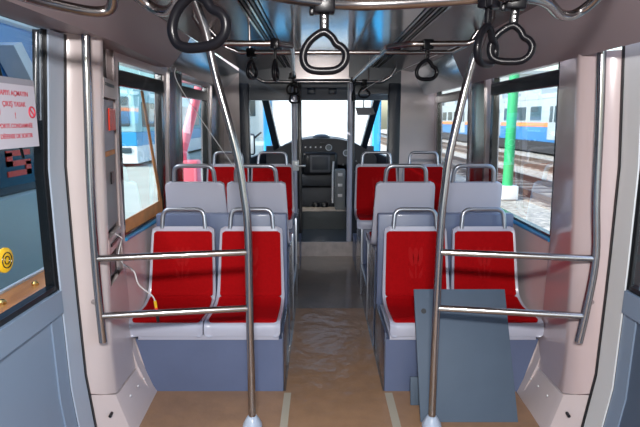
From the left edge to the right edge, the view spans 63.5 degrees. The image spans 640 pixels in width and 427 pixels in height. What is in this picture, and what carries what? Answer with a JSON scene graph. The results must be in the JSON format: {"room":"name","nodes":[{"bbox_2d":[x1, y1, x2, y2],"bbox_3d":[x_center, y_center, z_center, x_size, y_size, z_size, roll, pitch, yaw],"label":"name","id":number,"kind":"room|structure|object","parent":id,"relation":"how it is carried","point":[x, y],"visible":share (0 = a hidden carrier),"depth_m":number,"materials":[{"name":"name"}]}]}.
{"room":"vehicle interior","nodes":[
{"label":"vehicle interior","id":0,"kind":"room"},
{"bbox_2d":[104,49,210,387],"bbox_3d":[-1.095,-0.300,4.493,0.230,2.200,3.350,0,10,0],"label":"wall","id":1,"kind":"structure","parent":0,"point":[141,243],"depth_m":3.21,"materials":[{"name":"grey plastic"}]},
{"bbox_2d":[0,0,189,66],"bbox_3d":[-1.040,-0.599,0.715,0.360,0.215,5.620,0,10,0],"label":"trim","id":2,"kind":"structure","parent":1,"relation":"attached to","point":[132,31],"depth_m":2.37,"materials":[{"name":"grey plastic"}]},
{"bbox_2d":[61,33,135,394],"bbox_3d":[-1.104,0.057,2.647,0.232,1.790,0.570,0,10,0],"label":"trim","id":3,"kind":"structure","parent":1,"relation":"attached to","point":[109,364],"depth_m":2.44,"materials":[{"name":"beige plastic"}]},
{"bbox_2d":[0,28,96,426],"bbox_3d":[-1.141,0.445,0.974,0.118,1.940,2.860,0,10,0],"label":"door","id":4,"kind":"structure","parent":3,"relation":"attached to","point":[44,382],"depth_m":2.19,"materials":[{"name":"blue"}]},
{"bbox_2d":[0,248,13,272],"bbox_3d":[-1.143,0.170,1.880,0.015,0.092,0.092,0,10,0],"label":"button","id":5,"kind":"object","parent":4,"relation":"attached to","point":[6,255],"visible":1,"depth_m":1.87,"materials":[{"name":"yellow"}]},
{"bbox_2d":[0,67,24,158],"bbox_3d":[-1.200,-0.490,1.959,0.012,0.573,0.182,0,10,0],"label":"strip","id":6,"kind":"object","parent":4,"relation":"attached to","point":[21,149],"visible":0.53,"depth_m":2.08,"materials":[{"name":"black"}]},
{"bbox_2d":[0,76,38,149],"bbox_3d":[-1.114,-0.366,1.885,0.006,0.253,0.300,0,10,0],"label":"door sign","id":7,"kind":"object","parent":4,"relation":"attached to","point":[18,117],"visible":1,"depth_m":1.91,"materials":[{"name":"white paper"}]},
{"bbox_2d":[103,49,126,276],"bbox_3d":[-1.079,-0.244,2.658,0.112,1.180,0.384,-1,10,-8],"label":"panel","id":8,"kind":"object","parent":1,"relation":"attached to","point":[115,233],"visible":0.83,"depth_m":2.66,"materials":[{"name":"painted metal"},{"name":"plastic"}]},
{"bbox_2d":[124,264,159,321],"bbox_3d":[-0.974,0.444,2.847,0.177,0.369,0.042,-9,14,-41],"label":"cable","id":9,"kind":"object","parent":8,"relation":"hanging from","point":[140,286],"visible":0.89,"depth_m":2.88,"materials":[{"name":"white plastic"}]},
{"bbox_2d":[91,368,156,426],"bbox_3d":[-1.075,0.974,2.802,0.241,0.290,0.550,0,10,0],"label":"trim","id":10,"kind":"structure","parent":1,"relation":"attached to","point":[127,407],"depth_m":2.69,"materials":[{"name":"white"}]},
{"bbox_2d":[134,337,144,366],"bbox_3d":[-1.063,0.853,3.336,0.166,0.340,0.535,0,10,0],"label":"trim","id":11,"kind":"structure","parent":1,"relation":"attached to","point":[134,337],"depth_m":3.06,"materials":[{"name":"grey plastic"}]},
{"bbox_2d":[118,62,166,240],"bbox_3d":[-1.155,-0.412,3.360,0.076,1.018,0.860,0,10,0],"label":"window","id":12,"kind":"structure","parent":1,"relation":"in","point":[126,79],"depth_m":3.48,"materials":[{"name":"black"}]},
{"bbox_2d":[125,91,162,231],"bbox_3d":[-1.162,-0.361,3.359,0.006,0.860,0.780,0,10,0],"label":"strip","id":13,"kind":"object","parent":12,"relation":"attached to","point":[152,210],"visible":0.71,"depth_m":3.49,"materials":[{"name":"brown wood"}]},
{"bbox_2d":[168,71,182,181],"bbox_3d":[-1.107,-0.563,4.034,0.086,1.040,0.340,0,10,0],"label":"trim","id":14,"kind":"structure","parent":1,"relation":"attached to","point":[174,91],"depth_m":3.91,"materials":[{"name":"silver metal"}]},
{"bbox_2d":[182,86,208,181],"bbox_3d":[-1.155,-0.662,4.748,0.076,1.018,1.020,0,10,0],"label":"window","id":15,"kind":"structure","parent":1,"relation":"in","point":[191,93],"depth_m":5.14,"materials":[{"name":"black"}]},
{"bbox_2d":[156,37,238,87],"bbox_3d":[-1.095,-1.312,4.707,0.400,0.225,2.479,0,10,-1],"label":"trim","id":16,"kind":"structure","parent":1,"relation":"attached to","point":[195,66],"depth_m":4.23,"materials":[{"name":"white"}]},
{"bbox_2d":[174,67,234,167],"bbox_3d":[-0.733,-0.563,3.637,0.589,0.903,0.059,2,10,10],"label":"pull cord","id":17,"kind":"object","parent":1,"relation":"hanging from","point":[175,67],"visible":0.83,"depth_m":3.65,"materials":[{"name":"white plastic"}]},
{"bbox_2d":[210,86,224,163],"bbox_3d":[-1.107,-0.864,5.707,0.086,1.040,0.700,0,10,0],"label":"trim","id":18,"kind":"structure","parent":1,"relation":"attached to","point":[217,122],"depth_m":5.49,"materials":[{"name":"silver metal"}]},
{"bbox_2d":[221,58,240,163],"bbox_3d":[-1.045,-0.645,6.128,0.230,2.300,0.050,0,10,0],"label":"wall","id":19,"kind":"structure","parent":0,"point":[232,90],"depth_m":6.00,"materials":[{"name":"grey plastic"}]},
{"bbox_2d":[19,0,118,16],"bbox_3d":[-0.770,-0.701,1.357,0.174,0.275,0.544,7,12,34],"label":"rail","id":20,"kind":"object","parent":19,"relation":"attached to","point":[111,6],"visible":1,"depth_m":1.55,"materials":[{"name":"silver metal"}]},
{"bbox_2d":[135,0,176,16],"bbox_3d":[-0.361,-0.679,1.240,0.183,0.274,0.828,-6,12,-30],"label":"rail","id":21,"kind":"object","parent":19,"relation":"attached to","point":[158,10],"visible":0.77,"depth_m":1.59,"materials":[{"name":"silver metal"}]},
{"bbox_2d":[167,0,230,53],"bbox_3d":[-0.277,-0.483,1.171,0.156,0.232,0.052,2,10,12],"label":"strap","id":22,"kind":"object","parent":21,"relation":"hanging from","point":[179,6],"visible":1,"depth_m":1.17,"materials":[{"name":"black plastic"}]},
{"bbox_2d":[134,0,281,71],"bbox_3d":[-0.665,-0.958,1.921,0.470,0.115,8.120,0,10,0],"label":"trim","id":23,"kind":"structure","parent":19,"relation":"attached to","point":[239,20],"depth_m":3.33,"materials":[{"name":"grey plastic"}]},
{"bbox_2d":[192,16,295,80],"bbox_3d":[-0.432,-1.291,4.373,0.564,0.166,3.057,0,10,0],"label":"rail","id":24,"kind":"object","parent":19,"relation":"attached to","point":[263,43],"visible":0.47,"depth_m":2.92,"materials":[{"name":"silver metal"}]},
{"bbox_2d":[270,38,279,81],"bbox_3d":[-0.255,-0.874,2.953,0.048,0.238,0.145,1,10,6],"label":"strap","id":25,"kind":"object","parent":24,"relation":"hanging from","point":[274,42],"visible":1,"depth_m":2.91,"materials":[{"name":"black plastic"}]},
{"bbox_2d":[286,73,299,94],"bbox_3d":[-0.264,-1.265,5.056,0.145,0.213,0.048,-3,11,-15],"label":"strap","id":26,"kind":"object","parent":24,"relation":"hanging from","point":[290,74],"visible":1,"depth_m":5.05,"materials":[{"name":"black plastic"}]},
{"bbox_2d":[289,81,300,103],"bbox_3d":[-0.274,-1.310,5.606,0.145,0.238,0.048,4,11,20],"label":"strap","id":27,"kind":"object","parent":24,"relation":"hanging from","point":[296,82],"visible":0.83,"depth_m":5.59,"materials":[{"name":"black plastic"}]},
{"bbox_2d":[235,0,290,67],"bbox_3d":[-0.370,-0.971,1.918,0.120,0.048,8.120,0,10,0],"label":"trim","id":28,"kind":"structure","parent":0,"point":[254,11],"depth_m":3.15,"materials":[{"name":"black"}]},
{"bbox_2d":[251,146,385,195],"bbox_3d":[0.000,-0.305,7.342,2.100,1.200,2.200,0,10,0],"label":"wall","id":29,"kind":"structure","parent":0,"point":[381,159],"depth_m":8.20,"materials":[{"name":"black plastic"}]},
{"bbox_2d":[250,132,261,154],"bbox_3d":[-1.065,-1.103,8.129,0.310,0.371,0.088,0,10,0],"label":"mirror","id":30,"kind":"object","parent":29,"relation":"attached to","point":[253,136],"visible":0.46,"depth_m":8.10,"materials":[{"name":"grey mirror"}]},
{"bbox_2d":[251,135,253,152],"bbox_3d":[-1.120,-1.080,8.094,0.160,0.280,0.010,0,10,0],"label":"mirror glass","id":31,"kind":"object","parent":30,"relation":"attached to","point":[252,136],"depth_m":8.09,"materials":[{"name":"white"}]},
{"bbox_2d":[291,83,305,240],"bbox_3d":[-0.249,-0.509,6.078,0.163,2.050,0.122,0,10,0],"label":"pole","id":32,"kind":"object","parent":29,"relation":"attached to","point":[296,109],"visible":0.66,"depth_m":6.04,"materials":[{"name":"grey metal"}]},
{"bbox_2d":[266,134,376,174],"bbox_3d":[0.020,-0.895,7.602,1.520,0.550,1.220,0,10,0],"label":"dashboard","id":33,"kind":"object","parent":29,"relation":"attached to","point":[319,151],"visible":0.88,"depth_m":7.10,"materials":[{"name":"black plastic"}]},
{"bbox_2d":[262,100,380,150],"bbox_3d":[0.020,-1.273,7.554,1.640,1.030,1.320,0,10,0],"label":"trim","id":34,"kind":"structure","parent":29,"relation":"attached to","point":[266,103],"depth_m":7.46,"materials":[{"name":"black"}]},
{"bbox_2d":[263,100,380,150],"bbox_3d":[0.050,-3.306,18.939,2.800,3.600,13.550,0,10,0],"label":"windshield","id":35,"kind":"object","parent":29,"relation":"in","point":[328,117],"visible":0.07,"depth_m":12.27,"materials":[{"name":"blue"}]},
{"bbox_2d":[301,196,352,255],"bbox_3d":[-0.015,0.152,7.343,1.630,0.500,2.400,0,10,0],"label":"step","id":36,"kind":"structure","parent":29,"relation":"attached to","point":[323,232],"depth_m":6.61,"materials":[{"name":"grey metal"}]},
{"bbox_2d":[302,171,334,206],"bbox_3d":[0.000,-0.350,7.364,0.560,0.470,0.381,0,10,0],"label":"console","id":37,"kind":"object","parent":36,"relation":"on","point":[316,189],"visible":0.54,"depth_m":7.26,"materials":[{"name":"grey plastic"}]},
{"bbox_2d":[302,207,345,210],"bbox_3d":[0.040,-0.059,7.087,0.640,0.005,0.330,0,10,0],"label":"floor mat","id":38,"kind":"object","parent":36,"relation":"on","point":[303,208],"visible":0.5,"depth_m":7.04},
{"bbox_2d":[332,161,344,209],"bbox_3d":[0.249,-0.383,7.012,0.183,0.661,0.202,0,10,0],"label":"control unit","id":39,"kind":"object","parent":38,"relation":"on","point":[339,202],"visible":1,"depth_m":6.95,"materials":[{"name":"grey metal"}]},
{"bbox_2d":[346,83,354,241],"bbox_3d":[0.361,-0.514,6.105,0.088,2.050,0.066,0,10,0],"label":"pole","id":40,"kind":"object","parent":29,"relation":"attached to","point":[350,104],"visible":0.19,"depth_m":6.07,"materials":[{"name":"grey metal"}]},
{"bbox_2d":[295,67,348,78],"bbox_3d":[0.010,-1.663,5.939,0.640,0.230,0.040,0,10,0],"label":"trim","id":41,"kind":"structure","parent":0,"point":[300,73],"depth_m":5.93,"materials":[{"name":"grey plastic"}]},
{"bbox_2d":[139,256,539,426],"bbox_3d":[0.100,1.278,2.262,2.480,0.124,8.000,0,10,0],"label":"floor","id":42,"kind":"structure","parent":0,"point":[333,380],"depth_m":3.13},
{"bbox_2d":[81,0,261,426],"bbox_3d":[-0.699,0.066,2.483,0.798,2.184,0.122,-2,10,-13],"label":"rail","id":43,"kind":"object","parent":42,"relation":"on","point":[252,420],"visible":0.98,"depth_m":2.45,"materials":[{"name":"silver metal"}]},
{"bbox_2d":[129,207,216,336],"bbox_3d":[-0.897,0.339,3.199,0.440,0.679,0.548,0,10,0],"label":"chair","id":44,"kind":"object","parent":42,"relation":"on","point":[180,282],"visible":0.85,"depth_m":3.37,"materials":[{"name":"red fabric"},{"name":"grey plastic"},{"name":"steel"}]},
{"bbox_2d":[136,304,288,390],"bbox_3d":[-0.650,0.843,3.305,0.869,0.370,0.512,0,10,0],"label":"plinth","id":45,"kind":"object","parent":42,"relation":"on","point":[203,363],"visible":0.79,"depth_m":3.07,"materials":[{"name":"grey"}]},
{"bbox_2d":[156,212,288,321],"bbox_3d":[-0.661,0.482,3.577,0.878,0.985,0.070,0,10,0],"label":"seat shroud","id":46,"kind":"object","parent":42,"relation":"on","point":[216,220],"visible":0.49,"depth_m":3.47,"materials":[{"name":"grey plastic"}]},
{"bbox_2d":[204,207,284,336],"bbox_3d":[-0.450,0.339,3.199,0.440,0.679,0.548,0,10,0],"label":"chair","id":47,"kind":"object","parent":42,"relation":"on","point":[267,241],"visible":0.87,"depth_m":3.37,"materials":[{"name":"plastic"},{"name":"fabric"},{"name":"steel"}]},
{"bbox_2d":[280,393,290,426],"bbox_3d":[-0.193,1.185,2.418,0.041,0.001,1.340,0,10,0],"label":"tape strip","id":48,"kind":"object","parent":42,"relation":"on","point":[287,396],"visible":1,"depth_m":2.89,"materials":[{"name":"beige plastic"}]},
{"bbox_2d":[288,209,300,345],"bbox_3d":[-0.635,0.379,4.894,0.850,0.720,2.500,0,10,0],"label":"platform","id":49,"kind":"object","parent":42,"relation":"on","point":[294,248],"visible":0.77,"depth_m":4.20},
{"bbox_2d":[165,164,227,211],"bbox_3d":[-0.865,-0.051,3.843,0.440,0.679,0.548,0,10,0],"label":"chair","id":50,"kind":"object","parent":49,"relation":"on","point":[208,196],"visible":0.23,"depth_m":3.58,"materials":[{"name":"plastic"},{"name":"fabric"},{"name":"steel"}]},
{"bbox_2d":[206,151,248,198],"bbox_3d":[-0.905,-0.235,4.894,0.440,0.679,0.548,0,10,0],"label":"chair","id":51,"kind":"object","parent":49,"relation":"on","point":[224,172],"visible":0.09,"depth_m":5.07,"materials":[{"name":"plastic"},{"name":"fabric"},{"name":"steel"}]},
{"bbox_2d":[227,164,292,244],"bbox_3d":[-0.440,-0.051,3.843,0.440,0.679,0.548,0,10,0],"label":"chair","id":52,"kind":"object","parent":49,"relation":"on","point":[272,195],"visible":0.27,"depth_m":3.58,"materials":[{"name":"plastic"},{"name":"fabric"},{"name":"steel"}]},
{"bbox_2d":[251,151,293,228],"bbox_3d":[-0.470,-0.235,4.894,0.440,0.679,0.548,0,10,0],"label":"chair","id":53,"kind":"object","parent":49,"relation":"on","point":[285,171],"visible":0.25,"depth_m":5.07,"materials":[{"name":"plastic"},{"name":"fabric"},{"name":"steel"}]},
{"bbox_2d":[352,228,375,345],"bbox_3d":[0.818,0.379,4.894,0.884,0.720,2.500,0,10,0],"label":"platform","id":54,"kind":"object","parent":42,"relation":"on","point":[363,253],"visible":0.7,"depth_m":4.27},
{"bbox_2d":[354,151,397,228],"bbox_3d":[0.555,-0.235,4.894,0.440,0.679,0.548,0,10,0],"label":"chair","id":55,"kind":"object","parent":54,"relation":"on","point":[367,176],"visible":0.52,"depth_m":5.07,"materials":[{"name":"red fabric"}]},
{"bbox_2d":[366,164,434,248],"bbox_3d":[0.590,-0.051,3.843,0.440,0.679,0.548,0,10,0],"label":"chair","id":56,"kind":"object","parent":54,"relation":"on","point":[389,196],"visible":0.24,"depth_m":3.58,"materials":[{"name":"grey plastic"}]},
{"bbox_2d":[402,151,442,211],"bbox_3d":[1.020,-0.235,4.894,0.440,0.679,0.548,0,10,0],"label":"chair","id":57,"kind":"object","parent":54,"relation":"on","point":[435,171],"visible":0.16,"depth_m":5.07,"materials":[{"name":"red fabric"}]},
{"bbox_2d":[446,164,501,211],"bbox_3d":[1.055,-0.051,3.843,0.440,0.679,0.548,0,10,0],"label":"chair","id":58,"kind":"object","parent":54,"relation":"on","point":[461,195],"visible":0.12,"depth_m":3.58,"materials":[{"name":"grey plastic"}]},
{"bbox_2d":[385,393,400,426],"bbox_3d":[0.407,1.185,2.418,0.045,0.001,1.340,0,10,0],"label":"tape strip","id":59,"kind":"object","parent":42,"relation":"on","point":[393,412],"visible":1,"depth_m":2.89,"materials":[{"name":"beige plastic"}]},
{"bbox_2d":[410,376,418,404],"bbox_3d":[0.555,1.011,2.949,0.080,0.159,0.046,0,10,0],"label":"board","id":60,"kind":"object","parent":42,"relation":"on","point":[414,390],"visible":0.56,"depth_m":2.94,"materials":[{"name":"plastic"}]},
{"bbox_2d":[382,207,449,336],"bbox_3d":[0.625,0.339,3.199,0.440,0.679,0.548,0,10,0],"label":"chair","id":61,"kind":"object","parent":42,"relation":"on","point":[408,251],"visible":0.56,"depth_m":3.37,"materials":[{"name":"red fabric"}]},
{"bbox_2d":[374,212,513,346],"bbox_3d":[0.844,0.482,3.577,0.912,0.985,0.070,0,10,0],"label":"seat shroud","id":62,"kind":"object","parent":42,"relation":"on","point":[384,219],"visible":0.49,"depth_m":3.47,"materials":[{"name":"grey plastic"}]},
{"bbox_2d":[375,304,537,391],"bbox_3d":[0.834,0.843,3.305,0.903,0.370,0.512,0,10,0],"label":"plinth","id":63,"kind":"object","parent":42,"relation":"on","point":[396,357],"visible":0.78,"depth_m":3.07,"materials":[{"name":"grey"}]},
{"bbox_2d":[414,289,517,421],"bbox_3d":[0.803,0.781,2.886,0.524,0.645,0.332,0,10,0],"label":"panel","id":64,"kind":"object","parent":42,"relation":"on","point":[475,379],"visible":1,"depth_m":2.87,"materials":[{"name":"grey"}]},
{"bbox_2d":[450,207,543,336],"bbox_3d":[1.073,0.339,3.199,0.440,0.679,0.548,0,10,0],"label":"chair","id":65,"kind":"object","parent":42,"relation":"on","point":[466,272],"visible":0.51,"depth_m":3.37,"materials":[{"name":"red fabric"}]},
{"bbox_2d":[422,9,606,426],"bbox_3d":[0.924,0.061,2.481,0.782,2.193,0.121,2,10,13],"label":"rail","id":66,"kind":"object","parent":42,"relation":"on","point":[431,420],"visible":0.9,"depth_m":2.45,"materials":[{"name":"silver metal"}]},
{"bbox_2d":[259,0,424,66],"bbox_3d":[0.130,-1.044,2.301,0.880,0.040,8.900,0,10,0],"label":"ceiling","id":67,"kind":"structure","parent":0,"point":[373,29],"depth_m":3.43,"materials":[{"name":"white"}]},
{"bbox_2d":[249,67,396,82],"bbox_3d":[0.026,-1.559,5.796,1.673,0.184,0.068,0,10,0],"label":"rail","id":68,"kind":"object","parent":67,"relation":"attached to","point":[395,68],"visible":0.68,"depth_m":5.82,"materials":[{"name":"silver metal"}]},
{"bbox_2d":[358,79,370,97],"bbox_3d":[0.501,-1.409,5.843,0.145,0.208,0.048,-1,10,-5],"label":"strap","id":69,"kind":"object","parent":68,"relation":"hanging from","point":[364,81],"visible":0.99,"depth_m":5.84,"materials":[{"name":"black plastic"}]},
{"bbox_2d":[370,6,451,67],"bbox_3d":[0.635,-0.971,1.918,0.130,0.048,8.120,0,10,0],"label":"trim","id":70,"kind":"structure","parent":0,"point":[427,16],"depth_m":3.35,"materials":[{"name":"black"}]},
{"bbox_2d":[399,70,433,181],"bbox_3d":[1.145,-0.645,6.128,0.430,2.300,0.050,0,10,0],"label":"wall","id":71,"kind":"structure","parent":0,"point":[417,108],"depth_m":6.03,"materials":[{"name":"grey plastic"}]},
{"bbox_2d":[307,88,314,93],"bbox_3d":[-0.115,-1.609,6.798,0.110,0.080,0.020,0,10,0],"label":"air vent","id":72,"kind":"object","parent":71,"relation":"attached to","point":[309,90],"depth_m":6.79,"materials":[{"name":"black plastic"}]},
{"bbox_2d":[239,67,400,232],"bbox_3d":[0.000,-0.643,6.113,1.860,2.300,0.100,0,10,0],"label":"trim","id":73,"kind":"structure","parent":71,"relation":"attached to","point":[249,89],"depth_m":5.95,"materials":[{"name":"black plastic"}]},
{"bbox_2d":[328,88,336,93],"bbox_3d":[0.165,-1.609,6.798,0.110,0.080,0.020,0,10,0],"label":"air vent","id":74,"kind":"object","parent":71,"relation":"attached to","point":[330,90],"depth_m":6.79,"materials":[{"name":"black plastic"}]},
{"bbox_2d":[295,79,387,99],"bbox_3d":[0.000,-1.649,6.440,2.000,0.435,0.900,0,10,0],"label":"trim","id":75,"kind":"structure","parent":71,"relation":"attached to","point":[310,91],"depth_m":6.80,"materials":[{"name":"grey plastic"}]},
{"bbox_2d":[355,100,374,114],"bbox_3d":[0.600,-1.432,6.860,0.260,0.250,0.030,0,10,0],"label":"sun visor","id":76,"kind":"object","parent":71,"relation":"attached to","point":[363,110],"visible":1,"depth_m":6.86,"materials":[{"name":"black plastic"}]},
{"bbox_2d":[350,17,494,83],"bbox_3d":[0.406,-1.281,4.325,0.542,0.162,3.120,-2,10,-11],"label":"rail","id":77,"kind":"object","parent":71,"relation":"attached to","point":[470,42],"visible":0.72,"depth_m":2.95,"materials":[{"name":"silver metal"}]},
{"bbox_2d":[351,77,355,101],"bbox_3d":[0.362,-1.331,5.553,0.048,0.258,0.145,3,11,15],"label":"strap","id":78,"kind":"object","parent":77,"relation":"hanging from","point":[353,96],"visible":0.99,"depth_m":5.53,"materials":[{"name":"black plastic"}]},
{"bbox_2d":[415,39,438,80],"bbox_3d":[0.616,-0.879,2.971,0.145,0.233,0.048,-2,10,-10],"label":"strap","id":79,"kind":"object","parent":77,"relation":"hanging from","point":[427,46],"visible":1,"depth_m":2.96,"materials":[{"name":"black plastic"}]},
{"bbox_2d":[268,0,600,20],"bbox_3d":[0.264,-0.700,1.387,1.344,0.270,0.291,-4,11,-21],"label":"rail","id":80,"kind":"object","parent":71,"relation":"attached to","point":[551,6],"visible":0.94,"depth_m":1.45,"materials":[{"name":"silver metal"}]},
{"bbox_2d":[299,0,349,74],"bbox_3d":[0.013,-0.506,1.463,0.145,0.223,0.048,0,10,0],"label":"strap","id":81,"kind":"object","parent":80,"relation":"hanging from","point":[326,8],"visible":1,"depth_m":1.46,"materials":[{"name":"black plastic"}]},
{"bbox_2d":[473,0,500,67],"bbox_3d":[0.456,-0.502,1.404,0.045,0.208,0.135,9,14,41],"label":"strap","id":82,"kind":"object","parent":80,"relation":"hanging from","point":[488,6],"visible":0.94,"depth_m":1.38,"materials":[{"name":"black plastic"}]},
{"bbox_2d":[486,0,535,65],"bbox_3d":[0.529,-0.510,1.424,0.130,0.199,0.043,3,11,14],"label":"strap","id":83,"kind":"object","parent":80,"relation":"hanging from","point":[514,8],"visible":0.99,"depth_m":1.42,"materials":[{"name":"black plastic"}]},
{"bbox_2d":[382,2,537,71],"bbox_3d":[0.900,-0.958,1.921,0.400,0.115,8.120,0,10,0],"label":"trim","id":84,"kind":"structure","parent":71,"relation":"attached to","point":[458,23],"depth_m":3.30,"materials":[{"name":"grey"}]},
{"bbox_2d":[210,24,477,54],"bbox_3d":[0.151,-1.108,3.291,1.722,0.184,0.058,0,10,0],"label":"rail","id":85,"kind":"object","parent":84,"relation":"attached to","point":[240,52],"visible":0.66,"depth_m":3.31,"materials":[{"name":"silver metal"}]},
{"bbox_2d":[246,48,257,79],"bbox_3d":[-0.440,-0.962,3.333,0.048,0.198,0.145,4,11,20],"label":"strap","id":86,"kind":"object","parent":85,"relation":"hanging from","point":[250,53],"visible":1,"depth_m":3.30,"materials":[{"name":"black plastic"}]},
{"bbox_2d":[362,47,454,90],"bbox_3d":[0.714,-1.169,4.269,0.065,0.215,1.878,-3,11,-16],"label":"rail","id":87,"kind":"object","parent":84,"relation":"hanging from","point":[453,47],"visible":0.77,"depth_m":4.44,"materials":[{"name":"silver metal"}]},
{"bbox_2d":[433,60,565,390],"bbox_3d":[1.295,-0.300,4.493,0.230,2.200,3.350,0,10,0],"label":"wall","id":88,"kind":"structure","parent":0,"point":[531,273],"depth_m":3.32,"materials":[{"name":"grey plastic"}]},
{"bbox_2d":[414,54,462,94],"bbox_3d":[1.147,-1.343,5.047,0.175,0.285,1.792,0,10,1],"label":"trim","id":89,"kind":"structure","parent":88,"relation":"attached to","point":[449,76],"depth_m":4.74,"materials":[{"name":"white"}]},
{"bbox_2d":[436,90,468,181],"bbox_3d":[1.355,-0.761,5.299,0.076,1.018,1.300,0,10,0],"label":"window","id":90,"kind":"structure","parent":88,"relation":"in","point":[441,98],"depth_m":5.79,"materials":[{"name":"black"}]},
{"bbox_2d":[468,80,485,181],"bbox_3d":[1.307,-0.625,4.378,0.086,1.040,0.400,0,10,0],"label":"trim","id":91,"kind":"structure","parent":88,"relation":"attached to","point":[478,89],"depth_m":4.26,"materials":[{"name":"silver metal"}]},
{"bbox_2d":[488,62,559,241],"bbox_3d":[1.355,-0.436,3.493,0.076,1.018,1.170,0,10,0],"label":"window","id":92,"kind":"structure","parent":88,"relation":"in","point":[549,79],"depth_m":3.43,"materials":[{"name":"black"}]},
{"bbox_2d":[526,337,538,371],"bbox_3d":[1.263,0.853,3.336,0.166,0.340,0.535,0,10,0],"label":"trim","id":93,"kind":"structure","parent":88,"relation":"attached to","point":[537,337],"depth_m":3.06,"materials":[{"name":"silver metal"}]},
{"bbox_2d":[453,0,639,83],"bbox_3d":[1.137,-0.624,1.056,0.175,0.285,6.300,0,10,0],"label":"trim","id":94,"kind":"structure","parent":88,"relation":"attached to","point":[611,24],"depth_m":2.39,"materials":[{"name":"grey plastic"}]},
{"bbox_2d":[517,368,588,426],"bbox_3d":[1.274,0.974,2.802,0.229,0.290,0.550,0,10,0],"label":"trim","id":95,"kind":"structure","parent":88,"relation":"attached to","point":[549,406],"depth_m":2.70,"materials":[{"name":"white"}]},
{"bbox_2d":[538,50,621,394],"bbox_3d":[1.298,0.092,2.653,0.244,1.720,0.570,0,10,0],"label":"trim","id":96,"kind":"structure","parent":88,"relation":"attached to","point":[569,364],"depth_m":2.49,"materials":[{"name":"grey plastic"}]},
{"bbox_2d":[581,42,639,426],"bbox_3d":[1.331,0.445,0.974,0.137,1.940,2.860,0,10,0],"label":"door","id":97,"kind":"structure","parent":88,"relation":"in","point":[614,395],"depth_m":2.26,"materials":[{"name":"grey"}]},
{"label":"outside","id":98,"kind":"structure","parent":0,"visible":0},
{"bbox_2d":[123,138,263,219],"bbox_3d":[-38.200,-5.951,44.652,83.600,0.100,150.000,0,10,0],"label":"floor","id":99,"kind":"structure","parent":98,"point":[140,187],"depth_m":16.67,"materials":[{"name":"concrete"}]},
{"bbox_2d":[0,16,43,289],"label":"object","id":100,"kind":"structure","parent":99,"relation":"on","point":[19,217],"depth_m":5.67,"materials":[{"name":"blue"}]},
{"bbox_2d":[0,42,32,79],"bbox_3d":[-3.215,-1.503,5.673,0.230,0.650,0.800,0,10,0],"label":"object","id":101,"kind":"structure","parent":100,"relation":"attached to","point":[15,58],"depth_m":5.41,"materials":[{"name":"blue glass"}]},
{"bbox_2d":[0,267,45,313],"bbox_3d":[-1.520,1.037,2.447,0.230,1.222,2.450,0,10,0],"label":"ledge","id":102,"kind":"object","parent":99,"relation":"on","point":[25,287],"visible":0.3,"depth_m":2.69,"materials":[{"name":"orange wood"}]},
{"bbox_2d":[119,65,193,98],"bbox_3d":[-27.000,-12.220,52.669,26.600,9.400,12.600,0,10,0],"label":"building","id":103,"kind":"structure","parent":99,"relation":"on","point":[123,68],"depth_m":46.51,"materials":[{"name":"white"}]},
{"bbox_2d":[120,89,200,163],"bbox_3d":[-9.235,-5.258,30.775,2.730,3.150,17.560,0,10,0],"label":"tram","id":104,"kind":"object","parent":99,"relation":"on","point":[135,141],"visible":0.32,"depth_m":22.63,"materials":[{"name":"white metal"}]},
{"bbox_2d":[183,86,201,181],"bbox_3d":[-2.798,-2.338,11.772,1.404,4.433,0.400,0,10,0],"label":"pillar","id":105,"kind":"structure","parent":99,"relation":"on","point":[190,174],"depth_m":11.79,"materials":[{"name":"red"}]},
{"bbox_2d":[250,100,263,137],"bbox_3d":[-4.000,-13.803,67.116,12.600,7.400,13.600,0,10,0],"label":"building","id":106,"kind":"structure","parent":99,"relation":"on","point":[256,106],"depth_m":60.97,"materials":[{"name":"grey"}]},
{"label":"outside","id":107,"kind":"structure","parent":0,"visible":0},
{"bbox_2d":[380,129,553,230],"bbox_3d":[46.800,-5.941,44.654,86.400,0.080,150.000,0,10,0],"label":"gravel bed","id":108,"kind":"object","parent":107,"point":[540,216],"visible":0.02,"depth_m":17.39,"materials":[{"name":"grey gravel"}]},
{"bbox_2d":[381,137,551,210],"bbox_3d":[6.325,-4.303,34.788,2.150,0.190,90.000,0,10,0],"label":"railway track","id":109,"kind":"object","parent":108,"relation":"on","point":[534,190],"visible":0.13,"depth_m":16.10,"materials":[{"name":"brown"}]},
{"bbox_2d":[381,133,552,173],"bbox_3d":[9.925,-4.303,34.788,2.150,0.190,90.000,0,10,0],"label":"railway track","id":110,"kind":"object","parent":108,"relation":"on","point":[546,166],"visible":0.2,"depth_m":24.76,"materials":[{"name":"brown"}]},
{"bbox_2d":[442,88,556,154],"bbox_3d":[14.570,-5.539,30.501,2.860,3.900,58.000,0,10,0],"label":"passenger train","id":111,"kind":"object","parent":108,"relation":"on","point":[536,112],"visible":0.29,"depth_m":32.73,"materials":[{"name":"grey metal"}]},
{"bbox_2d":[442,71,556,105],"bbox_3d":[37.000,-15.447,73.425,46.600,8.400,10.600,0,10,0],"label":"building","id":112,"kind":"structure","parent":108,"relation":"on","point":[528,73],"depth_m":67.93,"materials":[{"name":"grey"}]},
{"bbox_2d":[501,74,519,199],"bbox_3d":[2.958,-4.816,12.647,4.225,9.000,0.440,0,10,0],"label":"catenary pole","id":113,"kind":"object","parent":108,"relation":"on","point":[509,191],"visible":0.66,"depth_m":13.12,"materials":[{"name":"green metal"}]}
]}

